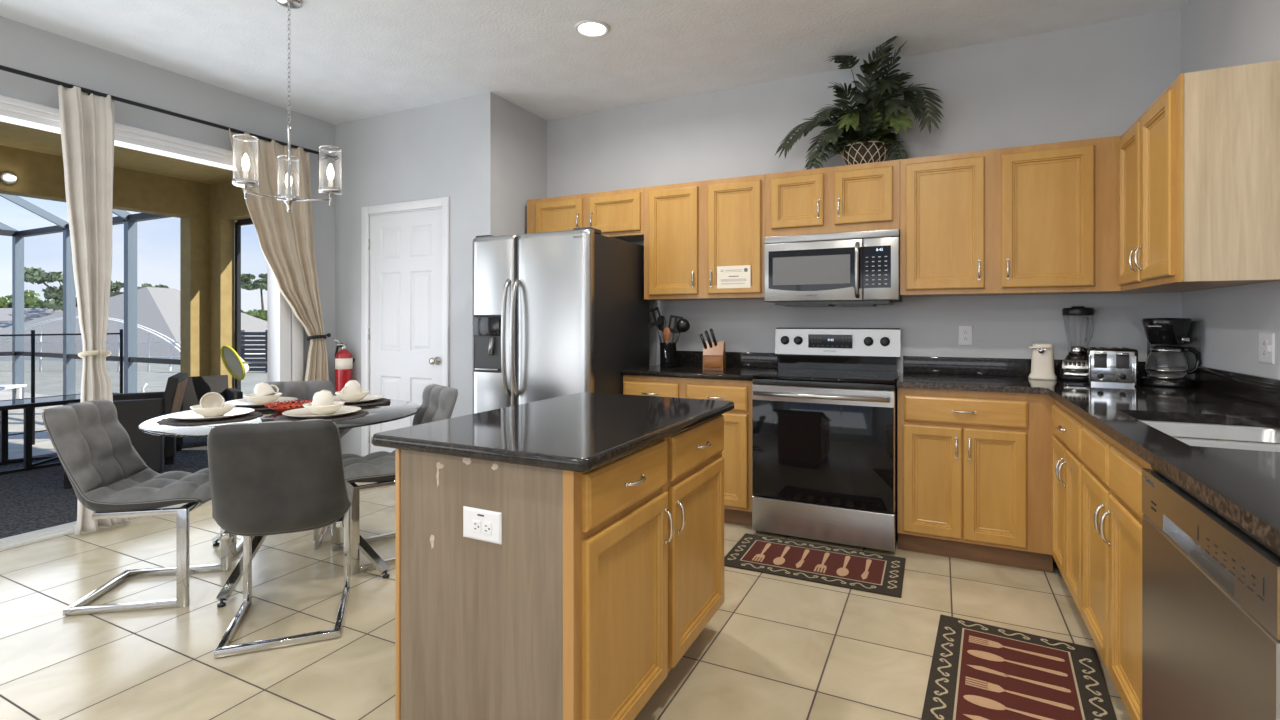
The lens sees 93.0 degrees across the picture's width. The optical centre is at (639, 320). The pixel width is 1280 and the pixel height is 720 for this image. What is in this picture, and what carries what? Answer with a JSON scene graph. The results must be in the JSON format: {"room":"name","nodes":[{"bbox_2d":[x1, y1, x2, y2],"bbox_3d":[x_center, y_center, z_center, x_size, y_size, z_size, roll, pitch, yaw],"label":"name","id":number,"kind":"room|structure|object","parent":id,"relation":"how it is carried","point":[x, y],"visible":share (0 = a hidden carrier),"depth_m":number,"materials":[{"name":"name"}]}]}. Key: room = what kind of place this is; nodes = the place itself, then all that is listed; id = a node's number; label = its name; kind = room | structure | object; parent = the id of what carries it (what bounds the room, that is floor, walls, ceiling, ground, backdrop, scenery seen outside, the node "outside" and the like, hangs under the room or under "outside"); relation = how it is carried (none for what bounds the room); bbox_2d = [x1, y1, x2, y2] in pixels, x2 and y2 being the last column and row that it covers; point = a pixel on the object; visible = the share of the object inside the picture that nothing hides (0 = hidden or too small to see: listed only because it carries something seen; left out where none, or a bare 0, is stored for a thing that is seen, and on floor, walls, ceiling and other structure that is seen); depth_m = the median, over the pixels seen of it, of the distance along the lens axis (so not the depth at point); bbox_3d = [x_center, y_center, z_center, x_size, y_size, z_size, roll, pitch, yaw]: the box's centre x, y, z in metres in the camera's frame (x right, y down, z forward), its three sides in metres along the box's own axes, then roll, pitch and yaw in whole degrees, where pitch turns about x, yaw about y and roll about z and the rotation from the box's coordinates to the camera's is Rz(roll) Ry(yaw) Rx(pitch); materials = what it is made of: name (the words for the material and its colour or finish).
{"room":"kitchen","nodes":[
{"label":"kitchen","id":0,"kind":"room"},
{"bbox_2d":[0,437,208,538],"bbox_3d":[-5.128,1.316,3.427,2.770,0.138,6.600,0,0,26],"label":"floor","id":1,"kind":"structure","parent":0,"point":[35,499],"depth_m":4.39,"materials":[{"name":"carpet"}]},
{"bbox_2d":[0,392,119,474],"bbox_3d":[-5.421,0.969,4.966,0.520,0.557,1.900,0,0,26],"label":"patio table","id":2,"kind":"object","parent":1,"relation":"on","point":[27,404],"visible":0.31,"depth_m":5.22,"materials":[{"name":"black metal"}]},
{"bbox_2d":[64,372,187,488],"bbox_3d":[-4.150,0.849,4.947,0.696,0.797,0.680,0,0,-30],"label":"wicker armchair","id":3,"kind":"object","parent":1,"relation":"on","point":[133,409],"visible":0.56,"depth_m":4.76,"materials":[{"name":"black wicker"}]},
{"bbox_2d":[176,375,242,450],"bbox_3d":[-4.431,0.912,6.185,0.571,0.669,0.584,0,0,-42],"label":"wicker armchair","id":4,"kind":"object","parent":1,"relation":"on","point":[197,387],"visible":0.3,"depth_m":6.31,"materials":[{"name":"black wicker"}]},
{"bbox_2d":[0,145,209,376],"bbox_3d":[-6.391,-0.105,3.995,0.200,2.880,6.500,0,0,26],"label":"wall","id":5,"kind":"structure","parent":0,"point":[39,175],"depth_m":6.62,"materials":[{"name":"beige paint"}]},
{"bbox_2d":[0,121,238,183],"bbox_3d":[-5.104,-1.605,3.610,3.050,0.120,6.950,0,0,26],"label":"ceiling","id":6,"kind":"structure","parent":0,"point":[11,135],"depth_m":5.77,"materials":[{"name":"paint"}]},
{"bbox_2d":[0,16,334,395],"bbox_3d":[-4.110,-0.203,2.043,0.120,2.875,7.020,0,0,26],"label":"wall","id":7,"kind":"structure","parent":0,"point":[23,47],"depth_m":4.01,"materials":[{"name":"paint"}]},
{"bbox_2d":[0,95,302,550],"bbox_3d":[-3.419,0.028,3.486,0.240,2.475,3.020,0,0,26],"label":"sliding door frame","id":8,"kind":"structure","parent":7,"relation":"in","point":[284,330],"depth_m":4.06,"materials":[{"name":"white paint"}]},
{"bbox_2d":[0,65,338,160],"bbox_3d":[-3.315,-1.339,3.390,0.112,0.061,3.623,0,0,26],"label":"curtain rod","id":9,"kind":"object","parent":7,"relation":"attached to","point":[4,68],"visible":0.88,"depth_m":3.80,"materials":[{"name":"black metal"}]},
{"bbox_2d":[58,85,130,534],"bbox_3d":[-3.190,-0.058,3.568,0.116,2.564,0.356,0,0,28],"label":"curtain","id":10,"kind":"object","parent":9,"relation":"hanging from","point":[87,122],"visible":0.7,"depth_m":3.55,"materials":[{"name":"fabric"}]},
{"bbox_2d":[229,128,330,380],"bbox_3d":[-2.705,-0.059,4.586,0.147,2.563,0.794,0,0,26],"label":"curtain","id":11,"kind":"object","parent":9,"relation":"hanging from","point":[286,239],"visible":0.62,"depth_m":4.62,"materials":[{"name":"beige fabric"}]},
{"bbox_2d":[210,181,250,387],"bbox_3d":[-3.674,-0.105,6.389,2.950,2.880,0.200,0,0,26],"label":"wall","id":12,"kind":"structure","parent":0,"point":[228,205],"depth_m":6.83,"materials":[{"name":"beige paint"}]},
{"bbox_2d":[220,345,266,379],"bbox_3d":[-3.667,0.435,6.353,1.432,0.368,0.083,0,0,1],"label":"net","id":13,"kind":"object","parent":12,"relation":"attached to","point":[236,366],"visible":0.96,"depth_m":6.35,"materials":[{"name":"yellow"}]},
{"bbox_2d":[235,218,252,390],"bbox_3d":[-3.575,0.070,6.418,2.298,2.430,0.040,0,0,26],"label":"screen frame","id":14,"kind":"object","parent":12,"relation":"attached to","point":[239,223],"visible":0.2,"depth_m":6.90,"materials":[{"name":"brown metal"}]},
{"bbox_2d":[335,92,498,455],"bbox_3d":[-1.786,-0.203,4.753,1.645,2.875,0.100,0,0,26],"label":"wall","id":15,"kind":"structure","parent":0,"point":[450,149],"depth_m":4.61,"materials":[{"name":"paint"}]},
{"bbox_2d":[334,339,354,395],"bbox_3d":[-2.389,0.387,4.906,0.148,0.497,0.134,0,0,-23],"label":"fire extinguisher","id":16,"kind":"object","parent":15,"relation":"attached to","point":[344,361],"visible":0.86,"depth_m":4.85,"materials":[{"name":"red metal"}]},
{"bbox_2d":[368,208,441,452],"bbox_3d":[-1.837,0.190,4.707,0.796,2.070,0.108,0,0,26],"label":"door","id":17,"kind":"structure","parent":15,"relation":"in","point":[405,330],"depth_m":4.72,"materials":[{"name":"white paint"}]},
{"bbox_2d":[361,197,448,455],"bbox_3d":[-1.824,0.157,4.740,0.926,2.157,0.078,0,0,26],"label":"trim","id":18,"kind":"structure","parent":15,"relation":"attached to","point":[437,203],"depth_m":4.81,"materials":[{"name":"white paint"}]},
{"bbox_2d":[499,97,546,235],"bbox_3d":[-0.940,-0.203,4.723,0.100,2.875,0.595,0,0,26],"label":"wall","id":19,"kind":"structure","parent":0,"point":[522,133],"depth_m":4.64,"materials":[{"name":"paint"}]},
{"bbox_2d":[0,482,1130,719],"bbox_3d":[-1.363,1.295,1.017,5.855,0.120,7.855,0,0,26],"label":"floor","id":20,"kind":"structure","parent":0,"point":[776,647],"depth_m":2.41,"materials":[{"name":"tile"}]},
{"bbox_2d":[42,398,230,615],"bbox_3d":[-2.217,0.802,2.780,0.667,0.866,0.477,0,0,-11],"label":"dining chair","id":21,"kind":"object","parent":20,"relation":"on","point":[106,473],"visible":0.84,"depth_m":2.63,"materials":[{"name":"grey fabric"}]},
{"bbox_2d":[207,419,352,657],"bbox_3d":[-1.444,0.802,2.507,0.477,0.866,0.667,0,0,-21],"label":"dining chair","id":22,"kind":"object","parent":20,"relation":"on","point":[270,477],"visible":1,"depth_m":2.27,"materials":[{"name":"grey fabric"}]},
{"bbox_2d":[139,399,421,607],"bbox_3d":[-1.786,0.854,3.136,1.240,0.758,1.240,0,0,26],"label":"dining table","id":23,"kind":"object","parent":20,"relation":"on","point":[393,410],"visible":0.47,"depth_m":2.92,"materials":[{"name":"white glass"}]},
{"bbox_2d":[157,411,262,424],"bbox_3d":[-2.091,0.472,2.970,0.426,0.006,0.430,0,0,26],"label":"placemat","id":24,"kind":"object","parent":23,"relation":"on","point":[166,421],"visible":0.41,"depth_m":2.86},
{"bbox_2d":[167,407,254,420],"bbox_3d":[-2.091,0.459,2.969,0.352,0.022,0.352,0,0,26],"label":"plate","id":25,"kind":"object","parent":24,"relation":"on","point":[190,415],"visible":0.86,"depth_m":2.94,"materials":[{"name":"beige ceramic"}]},
{"bbox_2d":[190,403,235,416],"bbox_3d":[-2.082,0.438,2.964,0.186,0.051,0.186,0,0,26],"label":"bowl","id":26,"kind":"object","parent":25,"relation":"on","point":[205,412],"visible":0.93,"depth_m":2.91,"materials":[{"name":"beige ceramic"}]},
{"bbox_2d":[200,392,224,416],"bbox_3d":[-2.078,0.406,2.961,0.096,0.124,0.101,0,0,-19],"label":"cup","id":27,"kind":"object","parent":26,"relation":"in","point":[212,399],"visible":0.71,"depth_m":2.97,"materials":[{"name":"beige ceramic"}]},
{"bbox_2d":[235,400,304,409],"bbox_3d":[-2.127,0.472,3.415,0.426,0.006,0.430,0,0,34],"label":"placemat","id":28,"kind":"object","parent":23,"relation":"on","point":[255,408],"visible":0.09,"depth_m":3.30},
{"bbox_2d":[225,397,297,406],"bbox_3d":[-2.127,0.459,3.416,0.352,0.022,0.352,0,0,26],"label":"plate","id":29,"kind":"object","parent":28,"relation":"on","point":[240,402],"visible":0.48,"depth_m":3.42,"materials":[{"name":"beige ceramic"}]},
{"bbox_2d":[243,393,281,403],"bbox_3d":[-2.118,0.438,3.411,0.186,0.051,0.186,0,0,26],"label":"bowl","id":30,"kind":"object","parent":29,"relation":"on","point":[252,398],"visible":0.85,"depth_m":3.36,"materials":[{"name":"beige ceramic"}]},
{"bbox_2d":[254,382,278,395],"bbox_3d":[-2.103,0.398,3.411,0.116,0.107,0.100,0,0,-22],"label":"cup","id":31,"kind":"object","parent":30,"relation":"in","point":[261,389],"visible":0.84,"depth_m":3.38,"materials":[{"name":"beige ceramic"}]},
{"bbox_2d":[263,399,312,411],"bbox_3d":[-1.848,0.451,3.212,0.245,0.048,0.245,0,0,26],"label":"dish","id":32,"kind":"object","parent":23,"relation":"on","point":[283,407],"visible":0.75,"depth_m":3.20,"materials":[{"name":"red ceramic"}]},
{"bbox_2d":[273,410,368,421],"bbox_3d":[-1.589,0.472,3.039,0.426,0.006,0.430,0,0,-31],"label":"placemat","id":33,"kind":"object","parent":23,"relation":"on","point":[360,413],"visible":0.35,"depth_m":2.96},
{"bbox_2d":[282,406,360,417],"bbox_3d":[-1.588,0.459,3.038,0.352,0.022,0.352,0,0,26],"label":"plate","id":34,"kind":"object","parent":33,"relation":"on","point":[300,412],"visible":0.8,"depth_m":3.03,"materials":[{"name":"beige ceramic"}]},
{"bbox_2d":[303,401,344,414],"bbox_3d":[-1.579,0.438,3.034,0.186,0.051,0.186,0,0,26],"label":"bowl","id":35,"kind":"object","parent":34,"relation":"on","point":[330,409],"visible":0.94,"depth_m":2.98,"materials":[{"name":"beige ceramic"}]},
{"bbox_2d":[311,390,333,405],"bbox_3d":[-1.591,0.396,3.035,0.109,0.103,0.097,0,0,-12],"label":"cup","id":36,"kind":"object","parent":35,"relation":"in","point":[324,397],"visible":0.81,"depth_m":3.00,"materials":[{"name":"beige ceramic"}]},
{"bbox_2d":[343,398,389,406],"bbox_3d":[-1.685,0.472,3.543,0.430,0.006,0.426,0,0,2],"label":"placemat","id":37,"kind":"object","parent":23,"relation":"on","point":[382,400],"visible":0.19,"depth_m":3.47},
{"bbox_2d":[334,394,383,403],"bbox_3d":[-1.685,0.459,3.543,0.352,0.022,0.352,0,0,26],"label":"plate","id":38,"kind":"object","parent":37,"relation":"on","point":[370,397],"visible":0.5,"depth_m":3.58,"materials":[{"name":"beige ceramic"}]},
{"bbox_2d":[335,390,369,400],"bbox_3d":[-1.675,0.438,3.539,0.186,0.051,0.186,0,0,26],"label":"bowl","id":39,"kind":"object","parent":38,"relation":"on","point":[353,396],"visible":0.88,"depth_m":3.48,"materials":[{"name":"beige ceramic"}]},
{"bbox_2d":[341,380,360,393],"bbox_3d":[-1.678,0.395,3.536,0.097,0.099,0.116,0,0,-10],"label":"cup","id":40,"kind":"object","parent":39,"relation":"in","point":[352,386],"visible":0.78,"depth_m":3.51,"materials":[{"name":"beige ceramic"}]},
{"bbox_2d":[231,380,333,558],"bbox_3d":[-2.009,0.802,3.428,0.477,0.866,0.667,0,0,-19],"label":"dining chair","id":41,"kind":"object","parent":20,"relation":"on","point":[302,390],"visible":0.11,"depth_m":3.66,"materials":[{"name":"grey fabric"}]},
{"bbox_2d":[331,384,457,574],"bbox_3d":[-1.357,0.802,3.247,0.667,0.866,0.477,0,0,-39],"label":"dining chair","id":42,"kind":"object","parent":20,"relation":"on","point":[438,403],"visible":0.4,"depth_m":3.12,"materials":[{"name":"grey fabric"}]},
{"bbox_2d":[395,414,723,719],"bbox_3d":[-0.159,0.794,2.055,0.637,0.882,1.107,0,0,26],"label":"kitchen island","id":43,"kind":"object","parent":20,"relation":"on","point":[523,592],"visible":0.94,"depth_m":1.61,"materials":[{"name":"brown wood"}]},
{"bbox_2d":[472,520,491,534],"bbox_3d":[-0.407,0.531,1.562,0.064,0.031,0.002,0,0,26],"label":"receptacle","id":44,"kind":"object","parent":43,"relation":"attached to","point":[479,527],"depth_m":1.56,"materials":[{"name":"white"}]},
{"bbox_2d":[463,506,501,544],"bbox_3d":[-0.408,0.527,1.567,0.126,0.080,0.006,0,0,26],"label":"power outlet","id":45,"kind":"object","parent":43,"relation":"attached to","point":[482,525],"depth_m":1.56,"materials":[{"name":"white"}]},
{"bbox_2d":[371,392,733,471],"bbox_3d":[-0.194,0.336,2.074,0.721,0.032,1.153,0,0,26],"label":"island countertop","id":46,"kind":"structure","parent":43,"relation":"on","point":[582,431],"depth_m":1.80,"materials":[{"name":"black stone"}]},
{"bbox_2d":[473,227,648,413],"bbox_3d":[-0.533,0.332,4.124,0.891,1.783,0.938,0,0,26],"label":"refrigerator","id":47,"kind":"object","parent":20,"relation":"on","point":[556,313],"visible":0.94,"depth_m":3.78,"materials":[{"name":"silver metal"}]},
{"bbox_2d":[623,375,752,526],"bbox_3d":[0.403,0.794,4.024,0.873,0.882,0.647,0,0,26],"label":"base cabinet","id":48,"kind":"object","parent":20,"relation":"on","point":[737,452],"visible":0.4,"depth_m":3.64,"materials":[{"name":"brown wood"}]},
{"bbox_2d":[621,351,777,380],"bbox_3d":[0.408,0.284,4.034,0.873,0.135,0.635,0,0,26],"label":"countertop","id":49,"kind":"structure","parent":48,"relation":"on","point":[742,366],"depth_m":4.09,"materials":[{"name":"black stone"}]},
{"bbox_2d":[660,342,675,367],"bbox_3d":[0.195,0.235,4.209,0.120,0.170,0.120,0,0,26],"label":"utensil crock","id":50,"kind":"object","parent":49,"relation":"on","point":[670,348],"visible":0.97,"depth_m":4.16,"materials":[{"name":"ceramic"}]},
{"bbox_2d":[647,307,662,342],"bbox_3d":[0.118,0.092,4.253,0.160,0.379,0.014,0,0,30],"label":"spatula","id":51,"kind":"object","parent":50,"relation":"in","point":[656,323],"visible":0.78,"depth_m":4.25,"materials":[{"name":"black plastic"}]},
{"bbox_2d":[675,318,689,346],"bbox_3d":[0.271,0.132,4.177,0.146,0.301,0.076,0,0,26],"label":"ladle","id":52,"kind":"object","parent":50,"relation":"in","point":[682,325],"visible":0.95,"depth_m":4.14,"materials":[{"name":"black plastic"}]},
{"bbox_2d":[703,341,725,369],"bbox_3d":[0.499,0.228,4.073,0.134,0.185,0.146,0,0,16],"label":"knife block","id":53,"kind":"object","parent":49,"relation":"on","point":[714,357],"visible":0.98,"depth_m":4.02,"materials":[{"name":"brown wood"}]},
{"bbox_2d":[724,533,905,597],"bbox_3d":[0.886,1.230,3.107,0.854,0.010,0.497,0,0,26],"label":"kitchen rug","id":54,"kind":"object","parent":20,"relation":"on","point":[881,574],"visible":0.98,"depth_m":3.07,"materials":[{"name":"red fabric"}]},
{"bbox_2d":[752,328,901,551],"bbox_3d":[1.119,0.630,3.620,0.778,1.170,0.726,0,0,26],"label":"range","id":55,"kind":"object","parent":20,"relation":"on","point":[825,442],"visible":1,"depth_m":3.37,"materials":[{"name":"grey"}]},
{"bbox_2d":[752,368,901,384],"bbox_3d":[1.129,0.324,3.623,0.762,0.023,0.613,0,0,26],"label":"cooktop","id":56,"kind":"object","parent":55,"relation":"in","point":[794,376],"depth_m":3.48,"materials":[{"name":"grey"}]},
{"bbox_2d":[898,388,1054,572],"bbox_3d":[1.809,0.794,3.330,0.698,0.882,0.647,0,0,26],"label":"base cabinet","id":57,"kind":"object","parent":20,"relation":"on","point":[975,467],"visible":0.99,"depth_m":3.06,"materials":[{"name":"brown wood"}]},
{"bbox_2d":[897,356,1279,552],"bbox_3d":[1.484,0.284,1.952,1.340,0.135,3.415,0,0,26],"label":"countertop","id":58,"kind":"structure","parent":57,"relation":"on","point":[1242,485],"depth_m":2.17,"materials":[{"name":"black stone"}]},
{"bbox_2d":[1028,343,1056,379],"bbox_3d":[2.223,0.223,3.352,0.132,0.195,0.120,0,0,36],"label":"can opener","id":59,"kind":"object","parent":58,"relation":"on","point":[1042,360],"visible":1,"depth_m":3.31,"materials":[{"name":"beige plastic"}]},
{"bbox_2d":[1059,306,1094,381],"bbox_3d":[2.378,0.120,3.297,0.164,0.400,0.182,0,0,38],"label":"blender","id":60,"kind":"object","parent":58,"relation":"on","point":[1073,368],"visible":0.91,"depth_m":3.26,"materials":[{"name":"black plastic"}]},
{"bbox_2d":[1063,315,1093,346],"bbox_3d":[2.394,0.055,3.305,0.150,0.180,0.137,0,0,26],"label":"glass jar","id":61,"kind":"object","parent":60,"relation":"on","point":[1063,315],"depth_m":3.33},
{"bbox_2d":[1086,347,1137,385],"bbox_3d":[2.393,0.228,3.083,0.198,0.184,0.204,0,0,32],"label":"toaster","id":62,"kind":"object","parent":58,"relation":"on","point":[1114,366],"visible":1,"depth_m":3.02,"materials":[{"name":"silver metal"}]},
{"bbox_2d":[1140,318,1200,387],"bbox_3d":[2.636,0.152,3.003,0.259,0.336,0.235,0,0,-38],"label":"coffee maker","id":63,"kind":"object","parent":58,"relation":"on","point":[1179,332],"visible":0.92,"depth_m":2.97,"materials":[{"name":"black plastic"}]},
{"bbox_2d":[1142,318,1191,344],"bbox_3d":[2.598,0.050,2.996,0.188,0.131,0.188,0,0,26],"label":"basket","id":64,"kind":"object","parent":63,"relation":"on","point":[1158,331],"depth_m":2.94,"materials":[{"name":"black plastic"}]},
{"bbox_2d":[1145,345,1201,376],"bbox_3d":[2.600,0.196,2.980,0.162,0.150,0.191,0,0,-28],"label":"coffee carafe","id":65,"kind":"object","parent":63,"relation":"on","point":[1160,348],"visible":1,"depth_m":2.95,"materials":[{"name":"clear glass"}]},
{"bbox_2d":[1145,353,1187,376],"bbox_3d":[2.594,0.203,2.993,0.160,0.135,0.160,0,0,26],"label":"glass bowl","id":66,"kind":"object","parent":65,"relation":"on","point":[1149,369],"depth_m":2.98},
{"bbox_2d":[1137,419,1279,451],"bbox_3d":[1.760,0.450,1.785,0.445,0.191,0.740,0,0,26],"label":"sink","id":67,"kind":"object","parent":58,"relation":"in","point":[1259,438],"visible":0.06,"depth_m":2.04,"materials":[{"name":"silver metal"}]},
{"bbox_2d":[921,614,1116,719],"bbox_3d":[1.266,1.230,2.039,0.522,0.010,0.860,0,0,30],"label":"kitchen rug","id":68,"kind":"object","parent":20,"relation":"on","point":[979,671],"visible":1,"depth_m":2.08,"materials":[{"name":"red fabric"}]},
{"bbox_2d":[1052,400,1085,612],"bbox_3d":[2.105,0.794,2.478,0.682,0.882,0.708,0,0,26],"label":"base cabinet","id":69,"kind":"object","parent":20,"relation":"on","point":[1067,462],"visible":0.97,"depth_m":2.54,"materials":[{"name":"brown wood"}]},
{"bbox_2d":[1081,419,1276,719],"bbox_3d":[1.764,0.794,1.789,0.682,0.882,0.826,0,0,26],"label":"base cabinet","id":70,"kind":"object","parent":20,"relation":"on","point":[1111,477],"visible":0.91,"depth_m":1.86,"materials":[{"name":"brown wood"}]},
{"bbox_2d":[1142,465,1279,719],"bbox_3d":[1.424,0.795,1.100,0.652,0.880,0.698,0,0,26],"label":"dishwasher","id":71,"kind":"object","parent":20,"relation":"on","point":[1211,587],"visible":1,"depth_m":1.20,"materials":[{"name":"grey"}]},
{"bbox_2d":[0,0,1186,124],"bbox_3d":[-1.385,-1.715,1.028,5.905,0.150,7.855,0,0,26],"label":"ceiling","id":72,"kind":"structure","parent":0,"point":[352,60],"depth_m":3.55,"materials":[{"name":"paint"}]},
{"bbox_2d":[232,0,341,211],"bbox_3d":[-1.808,-1.098,3.055,0.471,1.084,0.432,0,0,26],"label":"chandelier","id":73,"kind":"object","parent":72,"relation":"hanging from","point":[244,182],"visible":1,"depth_m":3.09,"materials":[{"name":"silver metal"}]},
{"bbox_2d":[574,19,609,37],"bbox_3d":[-0.268,-1.634,3.398,0.196,0.012,0.196,0,0,26],"label":"recessed light","id":74,"kind":"object","parent":72,"relation":"in","point":[591,28],"visible":1,"depth_m":3.39,"materials":[{"name":"white paint"}]},
{"bbox_2d":[547,9,1180,372],"bbox_3d":[1.074,-0.203,4.126,4.240,2.875,0.120,0,0,26],"label":"wall","id":75,"kind":"structure","parent":0,"point":[1092,81],"depth_m":3.69,"materials":[{"name":"paint"}]},
{"bbox_2d":[527,187,643,241],"bbox_3d":[-0.358,-0.764,4.555,0.994,0.326,0.375,0,0,26],"label":"upper cabinet","id":76,"kind":"object","parent":75,"relation":"attached to","point":[619,214],"visible":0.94,"depth_m":4.37,"materials":[{"name":"brown wood"}]},
{"bbox_2d":[644,174,764,300],"bbox_3d":[0.470,-0.538,4.146,0.848,0.777,0.375,0,0,26],"label":"upper cabinet","id":77,"kind":"object","parent":75,"relation":"attached to","point":[691,229],"visible":1,"depth_m":4.02,"materials":[{"name":"brown wood"}]},
{"bbox_2d":[717,265,750,288],"bbox_3d":[0.601,-0.283,3.901,0.223,0.144,0.002,0,0,26],"label":"paper notice","id":78,"kind":"object","parent":77,"relation":"attached to","point":[727,276],"visible":1,"depth_m":3.90,"materials":[{"name":"beige"}]},
{"bbox_2d":[676,351,777,367],"bbox_3d":[0.544,0.269,4.310,0.873,0.103,0.020,0,0,26],"label":"backsplash","id":79,"kind":"structure","parent":75,"relation":"attached to","point":[733,359],"depth_m":4.23,"materials":[{"name":"black stone"}]},
{"bbox_2d":[765,160,899,236],"bbox_3d":[1.203,-0.726,3.784,0.783,0.402,0.375,0,0,26],"label":"upper cabinet","id":80,"kind":"object","parent":75,"relation":"attached to","point":[865,196],"visible":0.99,"depth_m":3.65,"materials":[{"name":"brown wood"}]},
{"bbox_2d":[764,229,901,306],"bbox_3d":[1.190,-0.306,3.748,0.772,0.433,0.434,0,0,26],"label":"microwave","id":81,"kind":"object","parent":80,"relation":"attached to","point":[855,268],"visible":1,"depth_m":3.59,"materials":[{"name":"grey"}]},
{"bbox_2d":[774,36,943,169],"bbox_3d":[1.314,-1.347,3.705,0.960,0.862,0.398,0,0,35],"label":"potted palm","id":82,"kind":"object","parent":80,"relation":"on","point":[875,103],"visible":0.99,"depth_m":3.62,"materials":[{"name":"green plant"}]},
{"bbox_2d":[840,141,888,164],"bbox_3d":[1.381,-0.997,3.724,0.290,0.138,0.291,0,0,26],"label":"basket","id":83,"kind":"object","parent":82,"relation":"attached to","point":[875,151],"depth_m":3.62,"materials":[{"name":"beige wicker"}]},
{"bbox_2d":[959,326,972,345],"bbox_3d":[1.944,0.087,3.624,0.074,0.118,0.009,0,0,26],"label":"wall outlet","id":84,"kind":"object","parent":75,"relation":"attached to","point":[965,332],"visible":1,"depth_m":3.62,"materials":[{"name":"white"}]},
{"bbox_2d":[900,136,1120,296],"bbox_3d":[2.011,-0.538,3.385,1.016,0.777,0.375,0,0,26],"label":"upper cabinet","id":85,"kind":"object","parent":75,"relation":"attached to","point":[1040,219],"visible":1,"depth_m":3.23,"materials":[{"name":"brown wood"}]},
{"bbox_2d":[1181,0,1279,378],"bbox_3d":[1.208,-0.203,-0.254,0.120,2.875,7.615,0,0,26],"label":"wall","id":86,"kind":"structure","parent":0,"point":[1215,34],"depth_m":2.62,"materials":[{"name":"paint"}]},
{"bbox_2d":[903,356,1279,407],"bbox_3d":[1.484,0.269,1.952,1.340,0.103,3.415,0,0,26],"label":"backsplash","id":87,"kind":"structure","parent":86,"relation":"attached to","point":[1259,389],"depth_m":3.41,"materials":[{"name":"black stone"}]},
{"bbox_2d":[1106,60,1279,293],"bbox_3d":[2.414,-0.538,2.742,0.367,0.781,1.170,0,0,26],"label":"upper cabinet","id":88,"kind":"object","parent":86,"relation":"attached to","point":[1199,169],"visible":1,"depth_m":2.25,"materials":[{"name":"brown wood"}]},
{"bbox_2d":[1259,333,1274,363],"bbox_3d":[2.420,0.105,2.351,0.015,0.118,0.118,0,0,26],"label":"wall outlet","id":89,"kind":"object","parent":86,"relation":"attached to","point":[1266,340],"visible":1,"depth_m":2.33,"materials":[{"name":"white"}]},
{"label":"outside","id":90,"kind":"structure","parent":0,"visible":0},
{"bbox_2d":[0,358,266,398],"bbox_3d":[-9.068,1.590,26.791,100.000,0.290,120.000,0,0,26],"label":"lawn","id":91,"kind":"structure","parent":90,"point":[48,381],"depth_m":15.80,"materials":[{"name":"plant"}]},
{"bbox_2d":[0,289,45,307],"bbox_3d":[-51.819,-0.590,50.137,4.409,4.068,4.644,0,0,38],"label":"leafy tree","id":92,"kind":"object","parent":91,"relation":"on","point":[31,301],"visible":0.17,"depth_m":50.08,"materials":[{"name":"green plant"}]},
{"bbox_2d":[0,308,61,328],"bbox_3d":[-43.910,0.235,45.981,18.860,2.400,8.860,0,0,-14],"label":"house","id":93,"kind":"structure","parent":91,"relation":"on","point":[5,313],"depth_m":44.58,"materials":[{"name":"beige"}]},
{"bbox_2d":[24,267,77,310],"bbox_3d":[-41.395,-1.206,43.956,5.119,5.296,4.568,0,0,-10],"label":"pine tree","id":94,"kind":"object","parent":91,"relation":"on","point":[32,275],"visible":0.47,"depth_m":42.54,"materials":[{"name":"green plant"}]},
{"bbox_2d":[0,316,179,370],"bbox_3d":[-17.321,0.631,18.742,8.182,1.607,2.554,0,0,0],"label":"enclosure","id":95,"kind":"object","parent":91,"relation":"on","point":[118,321],"visible":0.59,"depth_m":17.48,"materials":[{"name":"white"}]},
{"bbox_2d":[110,281,139,296],"bbox_3d":[-34.465,-0.670,39.750,2.606,4.226,2.316,0,0,26],"label":"pine tree","id":96,"kind":"object","parent":91,"relation":"on","point":[117,286],"visible":0.31,"depth_m":39.88,"materials":[{"name":"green plant"}]},
{"bbox_2d":[0,287,266,360],"bbox_3d":[-21.783,-0.015,27.608,10.460,3.000,10.860,0,0,0],"label":"house","id":97,"kind":"structure","parent":91,"relation":"on","point":[158,309],"depth_m":24.09,"materials":[{"name":"grey"}]},
{"bbox_2d":[241,330,266,371],"bbox_3d":[-10.077,0.845,17.053,3.856,1.180,0.154,0,0,0],"label":"fence","id":98,"kind":"object","parent":91,"relation":"on","point":[243,333],"visible":0.06,"depth_m":16.98,"materials":[{"name":"grey"}]},
{"bbox_2d":[241,273,266,308],"bbox_3d":[-37.347,-1.708,59.947,3.609,6.298,5.118,0,0,10],"label":"pine tree","id":99,"kind":"object","parent":91,"relation":"on","point":[246,283],"visible":0.59,"depth_m":58.57,"materials":[{"name":"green plant"}]},
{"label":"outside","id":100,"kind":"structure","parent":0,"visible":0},
{"bbox_2d":[0,390,62,458],"bbox_3d":[-15.240,1.360,2.457,14.499,0.150,18.900,0,0,26],"label":"pool deck","id":101,"kind":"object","parent":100,"point":[43,445],"visible":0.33,"depth_m":7.00,"materials":[{"name":"concrete"}]},
{"bbox_2d":[0,384,26,398],"bbox_3d":[-9.217,0.888,8.021,0.640,0.793,2.049,0,0,-15],"label":"sun lounger","id":102,"kind":"object","parent":101,"relation":"on","point":[18,387],"visible":0.88,"depth_m":8.96,"materials":[{"name":"white"}]},
{"bbox_2d":[0,329,122,444],"bbox_3d":[-6.906,0.690,5.098,0.032,1.190,4.252,0,0,26],"label":"fence","id":103,"kind":"object","parent":101,"relation":"on","point":[32,334],"visible":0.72,"depth_m":6.31,"materials":[{"name":"black metal"}]},
{"bbox_2d":[0,194,179,405],"bbox_3d":[-9.865,-0.372,2.695,4.875,3.315,12.090,0,0,26],"label":"frame","id":104,"kind":"object","parent":101,"relation":"on","point":[130,359],"visible":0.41,"depth_m":8.35,"materials":[{"name":"silver metal"}]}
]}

